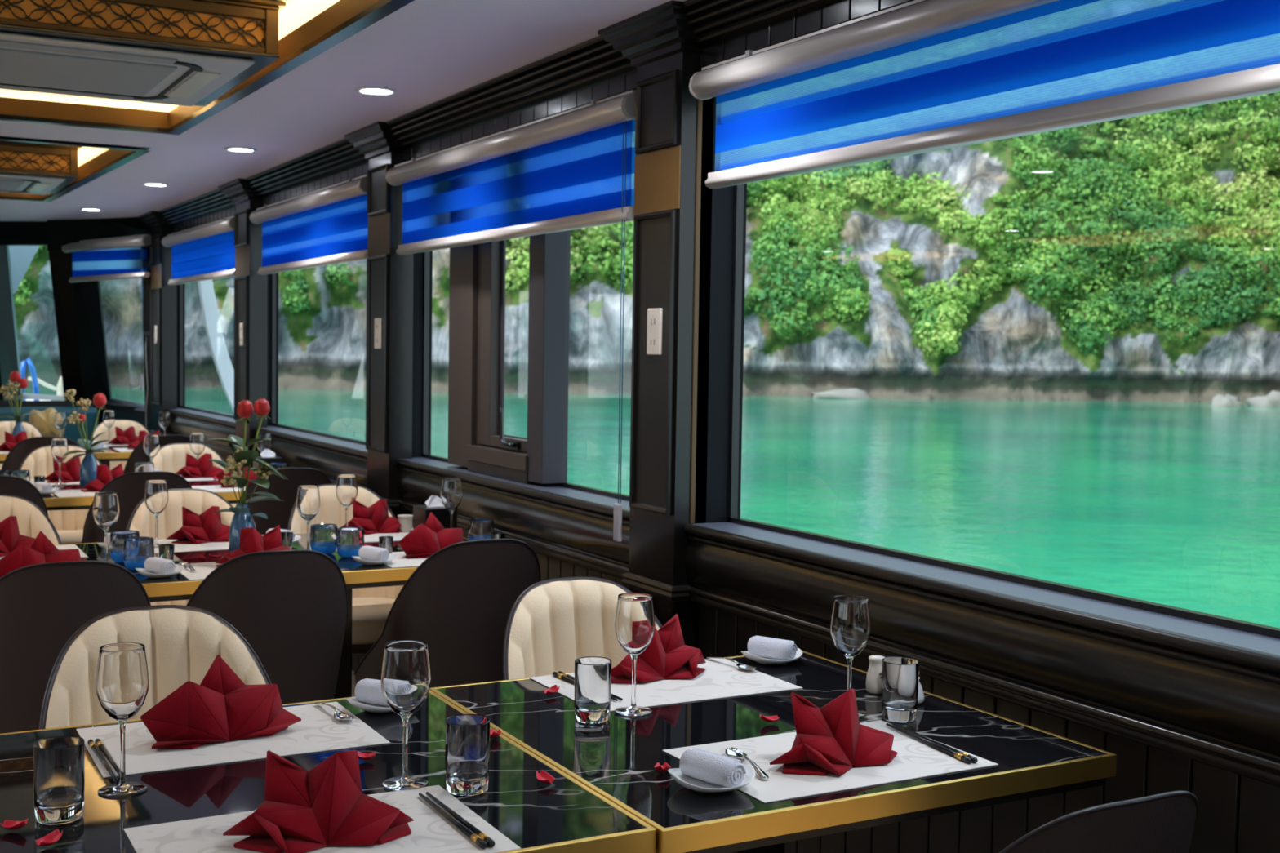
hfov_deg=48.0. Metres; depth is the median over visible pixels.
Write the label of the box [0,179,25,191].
grille
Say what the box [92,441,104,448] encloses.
rolled towel
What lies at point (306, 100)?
ceiling
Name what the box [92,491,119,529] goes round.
bowl
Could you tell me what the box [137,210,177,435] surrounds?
pillar
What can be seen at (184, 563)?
bowl
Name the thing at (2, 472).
tumbler
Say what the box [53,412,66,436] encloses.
wine glass
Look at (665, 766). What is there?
rose petal
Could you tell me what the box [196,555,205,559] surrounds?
rose petal
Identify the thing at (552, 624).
dining chair
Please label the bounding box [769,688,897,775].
folded napkin
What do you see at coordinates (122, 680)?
bowl
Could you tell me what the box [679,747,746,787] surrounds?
rolled towel
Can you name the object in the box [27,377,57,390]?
mooring rope
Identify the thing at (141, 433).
folded napkin
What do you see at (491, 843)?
chopstick
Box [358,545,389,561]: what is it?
rolled towel
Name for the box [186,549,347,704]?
dining chair
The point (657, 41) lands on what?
pillar
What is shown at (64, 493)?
placemat
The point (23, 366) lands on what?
bow rail
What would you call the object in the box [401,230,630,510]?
window
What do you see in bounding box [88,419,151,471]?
dining chair
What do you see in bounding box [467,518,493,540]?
tumbler
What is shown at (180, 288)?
window
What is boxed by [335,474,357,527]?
wine glass
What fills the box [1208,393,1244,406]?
rock
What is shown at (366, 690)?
rolled towel
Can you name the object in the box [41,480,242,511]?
marble table
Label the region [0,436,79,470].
dining chair
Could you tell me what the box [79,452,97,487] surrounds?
flower vase
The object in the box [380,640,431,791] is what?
wine glass
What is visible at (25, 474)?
tumbler
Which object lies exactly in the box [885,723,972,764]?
chopstick
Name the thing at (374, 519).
folded napkin
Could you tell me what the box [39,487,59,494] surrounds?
plate
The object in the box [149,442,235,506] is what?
dining chair
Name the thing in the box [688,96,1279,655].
window
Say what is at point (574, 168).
roller blind
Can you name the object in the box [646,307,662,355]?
wall socket
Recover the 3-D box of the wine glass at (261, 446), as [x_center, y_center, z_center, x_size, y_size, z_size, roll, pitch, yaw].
[-1.764,0.130,6.747,0.070,0.200,0.070,-1,3,-29]
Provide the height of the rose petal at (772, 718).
0.014 m
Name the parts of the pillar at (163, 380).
inset panel, inset panel, panel moulding, panel moulding, moulding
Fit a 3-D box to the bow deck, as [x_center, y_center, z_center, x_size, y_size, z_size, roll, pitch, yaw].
[-5.668,-0.176,12.812,0.920,0.060,2.100,-1,3,-29]
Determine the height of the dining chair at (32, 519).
0.876 m
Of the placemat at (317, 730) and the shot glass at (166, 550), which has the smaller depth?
the placemat at (317, 730)
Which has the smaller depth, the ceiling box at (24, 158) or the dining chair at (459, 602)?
the dining chair at (459, 602)
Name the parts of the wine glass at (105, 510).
stem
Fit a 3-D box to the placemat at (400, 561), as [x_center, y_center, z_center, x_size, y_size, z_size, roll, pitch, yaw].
[-0.585,0.384,4.235,0.400,0.001,0.286,-1,3,-29]
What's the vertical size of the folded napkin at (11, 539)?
0.109 m
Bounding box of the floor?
[351,670,355,697]
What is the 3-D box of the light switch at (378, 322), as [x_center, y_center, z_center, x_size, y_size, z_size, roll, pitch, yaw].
[-0.996,-0.353,5.459,0.010,0.116,0.068,-1,3,-29]
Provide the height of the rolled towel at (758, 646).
0.040 m
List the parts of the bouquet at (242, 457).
stem, stem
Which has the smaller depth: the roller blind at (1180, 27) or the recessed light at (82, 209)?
the roller blind at (1180, 27)
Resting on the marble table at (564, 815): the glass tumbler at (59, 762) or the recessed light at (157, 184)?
the glass tumbler at (59, 762)
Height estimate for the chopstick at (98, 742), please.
0.009 m
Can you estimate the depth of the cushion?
9.54 m
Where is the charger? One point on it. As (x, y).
(146, 334)
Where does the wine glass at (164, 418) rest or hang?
on the marble table at (104, 456)
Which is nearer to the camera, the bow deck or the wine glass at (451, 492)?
the wine glass at (451, 492)
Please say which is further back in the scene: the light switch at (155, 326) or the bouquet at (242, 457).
the light switch at (155, 326)
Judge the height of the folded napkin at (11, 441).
0.109 m
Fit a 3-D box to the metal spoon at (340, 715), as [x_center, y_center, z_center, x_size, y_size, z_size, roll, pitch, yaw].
[-0.514,0.475,2.409,0.031,0.012,0.146,-1,4,-34]
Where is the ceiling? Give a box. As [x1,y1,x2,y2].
[0,0,686,221]
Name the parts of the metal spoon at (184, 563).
handle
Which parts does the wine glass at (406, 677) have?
stem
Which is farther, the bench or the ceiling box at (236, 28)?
the bench
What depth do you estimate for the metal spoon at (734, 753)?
2.17 m
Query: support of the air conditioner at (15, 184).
attached to the ceiling box at (24, 158)
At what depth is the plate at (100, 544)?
4.23 m
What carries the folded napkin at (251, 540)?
on the placemat at (203, 570)
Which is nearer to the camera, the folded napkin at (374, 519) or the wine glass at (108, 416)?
the folded napkin at (374, 519)
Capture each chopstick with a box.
[87,739,119,783]
[94,738,127,782]
[418,792,487,848]
[425,791,495,847]
[552,671,617,701]
[557,671,622,700]
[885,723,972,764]
[891,722,977,763]
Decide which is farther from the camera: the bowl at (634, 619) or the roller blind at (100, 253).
the roller blind at (100, 253)
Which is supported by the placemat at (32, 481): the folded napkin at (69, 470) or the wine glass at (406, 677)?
the folded napkin at (69, 470)
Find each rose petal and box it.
[0,818,27,830]
[35,829,62,846]
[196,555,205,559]
[208,553,221,558]
[357,751,375,759]
[489,728,501,737]
[536,769,555,783]
[543,684,559,694]
[654,762,671,772]
[760,714,779,722]
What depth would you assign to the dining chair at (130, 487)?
5.50 m
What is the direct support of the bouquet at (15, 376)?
in the flower vase at (18, 428)
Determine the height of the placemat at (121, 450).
0.001 m
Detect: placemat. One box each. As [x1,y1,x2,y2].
[0,451,9,453]
[0,544,88,559]
[30,479,79,484]
[53,488,98,497]
[76,702,390,777]
[102,442,128,446]
[112,448,133,452]
[124,785,520,852]
[154,534,263,553]
[174,562,218,580]
[180,475,217,480]
[191,484,245,492]
[364,528,413,542]
[383,551,427,568]
[528,658,802,711]
[662,720,998,803]
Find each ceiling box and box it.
[0,0,285,106]
[0,140,81,194]
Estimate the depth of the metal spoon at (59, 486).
5.96 m
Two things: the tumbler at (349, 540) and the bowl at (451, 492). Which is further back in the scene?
the bowl at (451, 492)
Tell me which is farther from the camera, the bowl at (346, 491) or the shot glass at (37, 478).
the shot glass at (37, 478)
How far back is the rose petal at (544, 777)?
2.05 m
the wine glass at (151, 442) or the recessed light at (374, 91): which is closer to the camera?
the recessed light at (374, 91)
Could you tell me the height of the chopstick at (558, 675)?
0.009 m
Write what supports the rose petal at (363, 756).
on the marble table at (564, 815)
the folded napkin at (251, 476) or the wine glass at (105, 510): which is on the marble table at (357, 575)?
the wine glass at (105, 510)
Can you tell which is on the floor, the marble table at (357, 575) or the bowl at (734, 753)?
the marble table at (357, 575)
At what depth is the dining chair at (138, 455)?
7.69 m
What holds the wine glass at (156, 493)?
on the placemat at (223, 545)
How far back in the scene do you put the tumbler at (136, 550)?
3.88 m
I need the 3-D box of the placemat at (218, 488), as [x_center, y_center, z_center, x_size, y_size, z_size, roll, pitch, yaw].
[-1.704,0.263,6.160,0.400,0.001,0.286,-1,3,-29]
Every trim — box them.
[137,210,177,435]
[157,0,837,226]
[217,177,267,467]
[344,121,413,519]
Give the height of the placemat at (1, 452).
0.001 m
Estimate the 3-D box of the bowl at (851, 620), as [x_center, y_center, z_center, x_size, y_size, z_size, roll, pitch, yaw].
[0.361,0.344,2.463,0.070,0.102,0.070,-1,3,-29]
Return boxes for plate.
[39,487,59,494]
[96,542,109,550]
[134,564,184,577]
[292,534,301,543]
[346,697,393,713]
[351,553,395,564]
[667,764,755,793]
[741,648,802,665]
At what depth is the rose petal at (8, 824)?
1.81 m
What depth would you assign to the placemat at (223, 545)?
4.37 m
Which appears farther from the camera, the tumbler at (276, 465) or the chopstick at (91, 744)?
the tumbler at (276, 465)
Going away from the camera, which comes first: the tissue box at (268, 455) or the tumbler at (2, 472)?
the tumbler at (2, 472)
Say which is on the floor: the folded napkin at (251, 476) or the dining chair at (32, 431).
the dining chair at (32, 431)
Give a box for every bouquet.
[0,370,37,422]
[62,389,109,462]
[205,398,288,519]
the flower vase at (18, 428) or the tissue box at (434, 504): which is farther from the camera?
the flower vase at (18, 428)
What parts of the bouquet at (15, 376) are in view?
stem, stem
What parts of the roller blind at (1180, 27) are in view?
rail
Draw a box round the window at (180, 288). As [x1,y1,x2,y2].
[171,283,235,422]
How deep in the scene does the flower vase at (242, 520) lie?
4.16 m
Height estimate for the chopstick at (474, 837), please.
0.009 m
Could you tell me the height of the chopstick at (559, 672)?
0.009 m
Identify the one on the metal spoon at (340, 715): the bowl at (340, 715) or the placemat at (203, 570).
the bowl at (340, 715)
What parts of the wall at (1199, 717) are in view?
cushion panel, rail moulding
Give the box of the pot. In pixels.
[397,514,413,532]
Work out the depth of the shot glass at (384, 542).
4.23 m
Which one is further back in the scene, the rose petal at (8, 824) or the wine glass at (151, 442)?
the wine glass at (151, 442)
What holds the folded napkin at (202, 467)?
on the placemat at (186, 478)
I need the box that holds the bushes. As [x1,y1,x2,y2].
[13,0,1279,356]
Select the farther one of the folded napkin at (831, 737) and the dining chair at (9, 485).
the dining chair at (9, 485)
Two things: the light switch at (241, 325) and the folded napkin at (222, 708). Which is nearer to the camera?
the folded napkin at (222, 708)
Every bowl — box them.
[50,438,68,462]
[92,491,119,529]
[95,642,149,721]
[102,410,115,427]
[144,480,168,514]
[178,561,190,566]
[296,484,320,520]
[333,711,354,720]
[335,474,357,506]
[380,640,431,716]
[440,477,462,510]
[614,592,655,655]
[724,746,746,759]
[736,662,756,670]
[830,595,871,657]
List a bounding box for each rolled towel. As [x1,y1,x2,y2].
[33,481,53,492]
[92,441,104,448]
[103,533,110,545]
[144,556,175,573]
[266,528,294,541]
[354,678,388,706]
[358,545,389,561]
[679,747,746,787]
[746,635,797,660]
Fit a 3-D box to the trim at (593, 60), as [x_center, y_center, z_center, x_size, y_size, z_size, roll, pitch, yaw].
[-0.093,-0.975,3.768,0.174,0.082,12.800,-1,3,-29]
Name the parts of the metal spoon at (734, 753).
handle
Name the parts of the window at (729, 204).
bronze casing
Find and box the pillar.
[597,0,714,648]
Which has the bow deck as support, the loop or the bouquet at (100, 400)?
the loop
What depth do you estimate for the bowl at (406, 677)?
2.00 m
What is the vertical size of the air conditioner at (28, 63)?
0.019 m
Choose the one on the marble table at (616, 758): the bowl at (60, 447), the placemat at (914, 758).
the placemat at (914, 758)
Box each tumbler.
[0,470,9,475]
[9,469,30,482]
[33,735,84,824]
[109,530,139,563]
[123,536,154,570]
[134,462,154,471]
[270,462,288,469]
[310,524,337,554]
[336,526,364,558]
[445,714,489,795]
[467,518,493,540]
[574,656,611,724]
[881,656,919,722]
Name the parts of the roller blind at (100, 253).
rail, pull cord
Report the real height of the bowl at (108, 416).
0.102 m
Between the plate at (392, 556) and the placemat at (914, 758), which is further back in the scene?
the plate at (392, 556)
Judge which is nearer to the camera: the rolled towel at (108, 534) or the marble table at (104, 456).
the rolled towel at (108, 534)
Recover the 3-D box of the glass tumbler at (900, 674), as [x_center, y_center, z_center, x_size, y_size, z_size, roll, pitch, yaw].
[0.442,0.447,2.443,0.062,0.100,0.062,-1,3,-29]
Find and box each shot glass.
[34,475,44,483]
[158,543,174,560]
[280,531,293,549]
[378,536,393,553]
[490,532,505,538]
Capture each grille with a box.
[0,48,177,96]
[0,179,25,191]
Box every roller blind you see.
[62,234,151,390]
[161,215,235,285]
[249,174,368,275]
[385,89,635,542]
[688,0,1279,188]
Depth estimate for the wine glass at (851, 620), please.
2.44 m
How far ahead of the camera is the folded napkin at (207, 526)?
4.47 m
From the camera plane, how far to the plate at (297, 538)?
4.46 m
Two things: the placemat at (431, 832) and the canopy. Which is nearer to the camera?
the placemat at (431, 832)
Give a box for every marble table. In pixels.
[0,443,132,467]
[0,689,656,852]
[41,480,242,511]
[53,533,468,698]
[429,650,1116,852]
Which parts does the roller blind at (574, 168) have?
rail, pull cord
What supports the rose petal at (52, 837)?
on the marble table at (564, 815)
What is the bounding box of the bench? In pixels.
[0,406,98,443]
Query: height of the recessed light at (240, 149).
0.007 m
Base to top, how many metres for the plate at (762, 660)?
0.024 m
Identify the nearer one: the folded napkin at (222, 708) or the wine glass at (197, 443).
the folded napkin at (222, 708)
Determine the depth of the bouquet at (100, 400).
6.05 m
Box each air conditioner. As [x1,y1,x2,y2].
[0,31,254,106]
[0,173,65,195]
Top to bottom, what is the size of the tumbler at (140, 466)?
0.084 m
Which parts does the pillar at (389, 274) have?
inset panel, panel moulding, panel moulding, inset panel, moulding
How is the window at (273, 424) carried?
in the wall at (1199, 717)
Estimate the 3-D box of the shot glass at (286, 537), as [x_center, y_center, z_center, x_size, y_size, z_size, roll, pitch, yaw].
[-1.061,0.345,4.303,0.043,0.055,0.043,-1,3,-29]
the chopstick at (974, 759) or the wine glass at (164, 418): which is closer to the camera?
the chopstick at (974, 759)
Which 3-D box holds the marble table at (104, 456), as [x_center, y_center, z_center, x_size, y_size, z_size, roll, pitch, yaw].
[-3.443,0.501,8.227,1.580,0.750,0.820,-1,3,-29]
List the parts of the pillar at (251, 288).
inset panel, inset panel, panel moulding, panel moulding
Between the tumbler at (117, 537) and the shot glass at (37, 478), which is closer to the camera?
the tumbler at (117, 537)
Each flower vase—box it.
[11,422,24,435]
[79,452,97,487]
[228,503,256,552]
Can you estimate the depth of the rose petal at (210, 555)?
4.11 m
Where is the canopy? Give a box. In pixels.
[8,245,39,293]
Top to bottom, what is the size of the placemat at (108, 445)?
0.001 m
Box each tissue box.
[253,448,283,467]
[413,495,457,529]
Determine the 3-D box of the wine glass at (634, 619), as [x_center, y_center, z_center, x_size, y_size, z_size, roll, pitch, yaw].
[-0.010,0.388,2.454,0.070,0.200,0.070,-1,3,-29]
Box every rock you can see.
[810,387,875,399]
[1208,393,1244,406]
[1245,390,1279,406]
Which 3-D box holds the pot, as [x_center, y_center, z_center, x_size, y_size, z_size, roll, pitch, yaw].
[-0.783,0.324,4.796,0.054,0.055,0.054,-1,3,-29]
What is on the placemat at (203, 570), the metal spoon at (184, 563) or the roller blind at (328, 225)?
the metal spoon at (184, 563)
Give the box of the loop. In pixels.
[56,376,63,400]
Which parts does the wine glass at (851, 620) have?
stem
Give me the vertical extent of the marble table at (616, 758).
0.750 m
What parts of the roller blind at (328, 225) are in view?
rail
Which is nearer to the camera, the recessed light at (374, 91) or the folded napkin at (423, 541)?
the folded napkin at (423, 541)
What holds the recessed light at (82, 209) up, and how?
in the ceiling
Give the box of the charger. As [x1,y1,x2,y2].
[142,331,151,427]
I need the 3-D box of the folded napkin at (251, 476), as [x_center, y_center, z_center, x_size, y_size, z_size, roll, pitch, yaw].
[-1.730,0.196,6.240,0.114,0.123,0.247,4,4,44]
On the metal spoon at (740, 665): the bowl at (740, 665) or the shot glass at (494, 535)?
the bowl at (740, 665)
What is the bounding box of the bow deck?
[25,399,50,400]
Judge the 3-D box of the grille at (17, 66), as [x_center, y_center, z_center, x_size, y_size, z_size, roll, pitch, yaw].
[-1.767,-1.042,4.196,0.706,0.008,0.538,-1,3,-29]
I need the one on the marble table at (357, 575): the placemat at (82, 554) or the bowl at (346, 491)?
the placemat at (82, 554)
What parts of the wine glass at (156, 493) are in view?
stem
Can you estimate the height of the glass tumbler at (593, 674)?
0.100 m
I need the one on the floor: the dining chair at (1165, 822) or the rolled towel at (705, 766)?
the dining chair at (1165, 822)
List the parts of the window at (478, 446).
post, rail, casement sash, handle, post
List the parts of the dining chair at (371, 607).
backrest, seat, seat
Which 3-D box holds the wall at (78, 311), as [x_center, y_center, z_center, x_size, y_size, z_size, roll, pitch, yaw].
[-7.653,-0.238,9.580,8.904,2.622,2.359,0,3,-11]
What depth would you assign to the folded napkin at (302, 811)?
1.79 m
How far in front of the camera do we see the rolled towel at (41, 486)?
5.74 m
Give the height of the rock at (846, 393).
1.422 m
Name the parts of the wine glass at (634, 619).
stem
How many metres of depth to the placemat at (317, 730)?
2.23 m
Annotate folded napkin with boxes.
[0,431,27,451]
[0,515,35,556]
[0,530,81,577]
[44,457,80,482]
[80,462,124,492]
[107,426,138,444]
[126,430,159,449]
[140,654,301,749]
[166,506,229,543]
[175,453,223,477]
[215,524,290,567]
[216,466,257,487]
[222,750,413,852]
[341,499,402,533]
[398,511,463,558]
[611,613,706,684]
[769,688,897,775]
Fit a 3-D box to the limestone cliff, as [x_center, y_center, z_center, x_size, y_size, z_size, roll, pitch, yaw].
[10.618,-24.862,86.493,113.729,48.500,82.462,-1,3,-29]
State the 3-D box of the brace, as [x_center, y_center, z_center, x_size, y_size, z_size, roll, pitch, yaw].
[-2.876,-0.437,10.270,0.568,1.356,0.060,-1,3,-29]
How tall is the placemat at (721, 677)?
0.001 m
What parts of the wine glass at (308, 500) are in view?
stem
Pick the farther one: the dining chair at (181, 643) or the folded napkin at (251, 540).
the folded napkin at (251, 540)
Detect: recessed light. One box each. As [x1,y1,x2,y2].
[80,208,102,211]
[142,182,168,186]
[224,146,257,152]
[355,86,397,95]
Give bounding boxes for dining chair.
[0,420,44,470]
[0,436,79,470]
[0,475,48,517]
[0,494,62,544]
[0,560,151,733]
[17,444,102,544]
[38,604,271,729]
[81,471,191,543]
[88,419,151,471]
[123,435,190,474]
[125,488,234,605]
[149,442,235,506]
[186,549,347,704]
[235,467,332,534]
[287,484,403,654]
[353,538,540,688]
[502,577,662,679]
[998,791,1199,852]
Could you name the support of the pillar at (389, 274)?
attached to the wall at (1199, 717)
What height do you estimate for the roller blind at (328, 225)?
0.329 m
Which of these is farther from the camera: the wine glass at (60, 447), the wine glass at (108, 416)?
the wine glass at (108, 416)
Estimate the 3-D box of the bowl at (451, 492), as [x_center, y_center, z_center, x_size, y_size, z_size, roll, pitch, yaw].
[-0.599,0.216,4.570,0.070,0.102,0.070,-1,3,-29]
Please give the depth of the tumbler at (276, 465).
6.40 m
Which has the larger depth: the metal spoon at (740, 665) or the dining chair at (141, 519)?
the dining chair at (141, 519)
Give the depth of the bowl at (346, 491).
4.61 m
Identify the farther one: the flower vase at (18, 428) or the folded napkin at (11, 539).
the flower vase at (18, 428)
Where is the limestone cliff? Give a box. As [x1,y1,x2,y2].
[13,0,1279,402]
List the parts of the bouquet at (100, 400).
stem, stem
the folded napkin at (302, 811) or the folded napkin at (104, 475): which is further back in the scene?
the folded napkin at (104, 475)
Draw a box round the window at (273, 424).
[261,272,367,451]
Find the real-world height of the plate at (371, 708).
0.024 m
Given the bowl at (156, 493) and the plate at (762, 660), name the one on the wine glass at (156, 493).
the bowl at (156, 493)
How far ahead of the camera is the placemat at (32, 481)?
6.24 m
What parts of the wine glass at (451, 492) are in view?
stem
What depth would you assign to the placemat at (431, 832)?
1.81 m
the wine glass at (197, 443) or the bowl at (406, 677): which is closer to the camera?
the bowl at (406, 677)
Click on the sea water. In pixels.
(1173, 504)
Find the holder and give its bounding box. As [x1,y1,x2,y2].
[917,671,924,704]
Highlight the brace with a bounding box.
[197,280,234,413]
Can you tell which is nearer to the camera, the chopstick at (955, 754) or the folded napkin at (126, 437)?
the chopstick at (955, 754)
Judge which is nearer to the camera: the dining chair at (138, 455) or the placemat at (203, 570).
the placemat at (203, 570)
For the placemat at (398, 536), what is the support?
on the marble table at (357, 575)
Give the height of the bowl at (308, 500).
0.102 m
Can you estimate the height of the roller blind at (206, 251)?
0.315 m
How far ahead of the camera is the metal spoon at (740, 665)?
2.81 m
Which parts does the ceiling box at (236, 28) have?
backing panel, gilt frame, moulding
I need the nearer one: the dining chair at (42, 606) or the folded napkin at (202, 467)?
the dining chair at (42, 606)
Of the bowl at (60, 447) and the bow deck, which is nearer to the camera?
the bowl at (60, 447)
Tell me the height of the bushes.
34.327 m
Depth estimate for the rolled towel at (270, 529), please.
4.42 m
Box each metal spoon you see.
[53,485,62,490]
[178,561,195,572]
[315,702,354,720]
[706,657,756,670]
[724,746,768,779]
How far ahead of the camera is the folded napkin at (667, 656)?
2.72 m
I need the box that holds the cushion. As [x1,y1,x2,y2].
[28,407,64,436]
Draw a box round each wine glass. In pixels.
[50,438,68,485]
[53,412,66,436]
[92,491,119,564]
[95,642,149,797]
[102,410,115,444]
[143,434,159,462]
[144,480,168,547]
[158,411,170,435]
[189,432,205,458]
[256,432,271,453]
[296,484,320,550]
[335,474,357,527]
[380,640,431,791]
[440,477,462,528]
[614,592,655,715]
[830,595,871,717]
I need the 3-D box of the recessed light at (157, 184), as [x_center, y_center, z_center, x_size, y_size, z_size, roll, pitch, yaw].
[-2.496,-1.246,7.407,0.132,0.007,0.132,-1,3,-29]
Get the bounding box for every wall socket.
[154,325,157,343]
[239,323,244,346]
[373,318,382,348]
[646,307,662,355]
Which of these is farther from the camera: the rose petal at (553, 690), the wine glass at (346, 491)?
the wine glass at (346, 491)
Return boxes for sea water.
[25,386,1279,627]
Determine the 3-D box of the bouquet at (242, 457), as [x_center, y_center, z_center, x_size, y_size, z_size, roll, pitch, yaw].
[-1.143,0.092,4.174,0.225,0.348,0.162,0,3,-9]
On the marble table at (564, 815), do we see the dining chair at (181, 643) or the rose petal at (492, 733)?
the rose petal at (492, 733)
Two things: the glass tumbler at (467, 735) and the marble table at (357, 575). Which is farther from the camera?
the marble table at (357, 575)
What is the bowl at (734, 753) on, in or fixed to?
on the metal spoon at (734, 753)
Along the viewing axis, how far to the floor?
5.82 m
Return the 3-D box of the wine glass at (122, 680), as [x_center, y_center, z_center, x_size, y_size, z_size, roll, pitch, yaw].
[-0.713,0.403,1.982,0.070,0.200,0.070,-1,3,-29]
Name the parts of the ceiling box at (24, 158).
backing panel, gilt frame, frame, moulding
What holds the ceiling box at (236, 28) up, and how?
attached to the ceiling
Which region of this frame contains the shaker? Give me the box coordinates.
[865,654,884,693]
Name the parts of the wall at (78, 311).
bow post, bow post, bow sill, bow post, bow post, bow sill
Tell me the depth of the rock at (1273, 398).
92.67 m
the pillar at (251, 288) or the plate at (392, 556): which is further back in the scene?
the pillar at (251, 288)
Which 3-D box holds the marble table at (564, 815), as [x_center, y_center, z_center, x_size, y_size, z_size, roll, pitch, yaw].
[-0.547,0.878,2.058,0.820,0.750,0.845,-1,3,-29]
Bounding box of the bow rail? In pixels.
[20,356,39,400]
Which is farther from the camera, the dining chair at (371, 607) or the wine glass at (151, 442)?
the wine glass at (151, 442)
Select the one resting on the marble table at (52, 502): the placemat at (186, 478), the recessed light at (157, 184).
the placemat at (186, 478)
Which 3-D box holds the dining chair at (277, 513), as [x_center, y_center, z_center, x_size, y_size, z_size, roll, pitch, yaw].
[-1.525,0.588,6.033,0.442,0.876,0.568,-1,3,-29]
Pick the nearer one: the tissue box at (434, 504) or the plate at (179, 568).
the plate at (179, 568)
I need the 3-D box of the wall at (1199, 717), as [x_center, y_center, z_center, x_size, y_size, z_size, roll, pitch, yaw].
[-0.009,0.072,3.880,0.196,2.182,12.801,-1,3,-29]
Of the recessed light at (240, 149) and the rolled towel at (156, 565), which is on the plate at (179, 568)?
the rolled towel at (156, 565)
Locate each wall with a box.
[0,217,151,431]
[167,0,1279,852]
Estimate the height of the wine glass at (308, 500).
0.200 m
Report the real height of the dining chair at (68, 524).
0.876 m
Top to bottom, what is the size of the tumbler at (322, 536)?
0.084 m
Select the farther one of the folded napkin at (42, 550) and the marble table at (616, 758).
the folded napkin at (42, 550)
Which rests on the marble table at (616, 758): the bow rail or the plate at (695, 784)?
the plate at (695, 784)

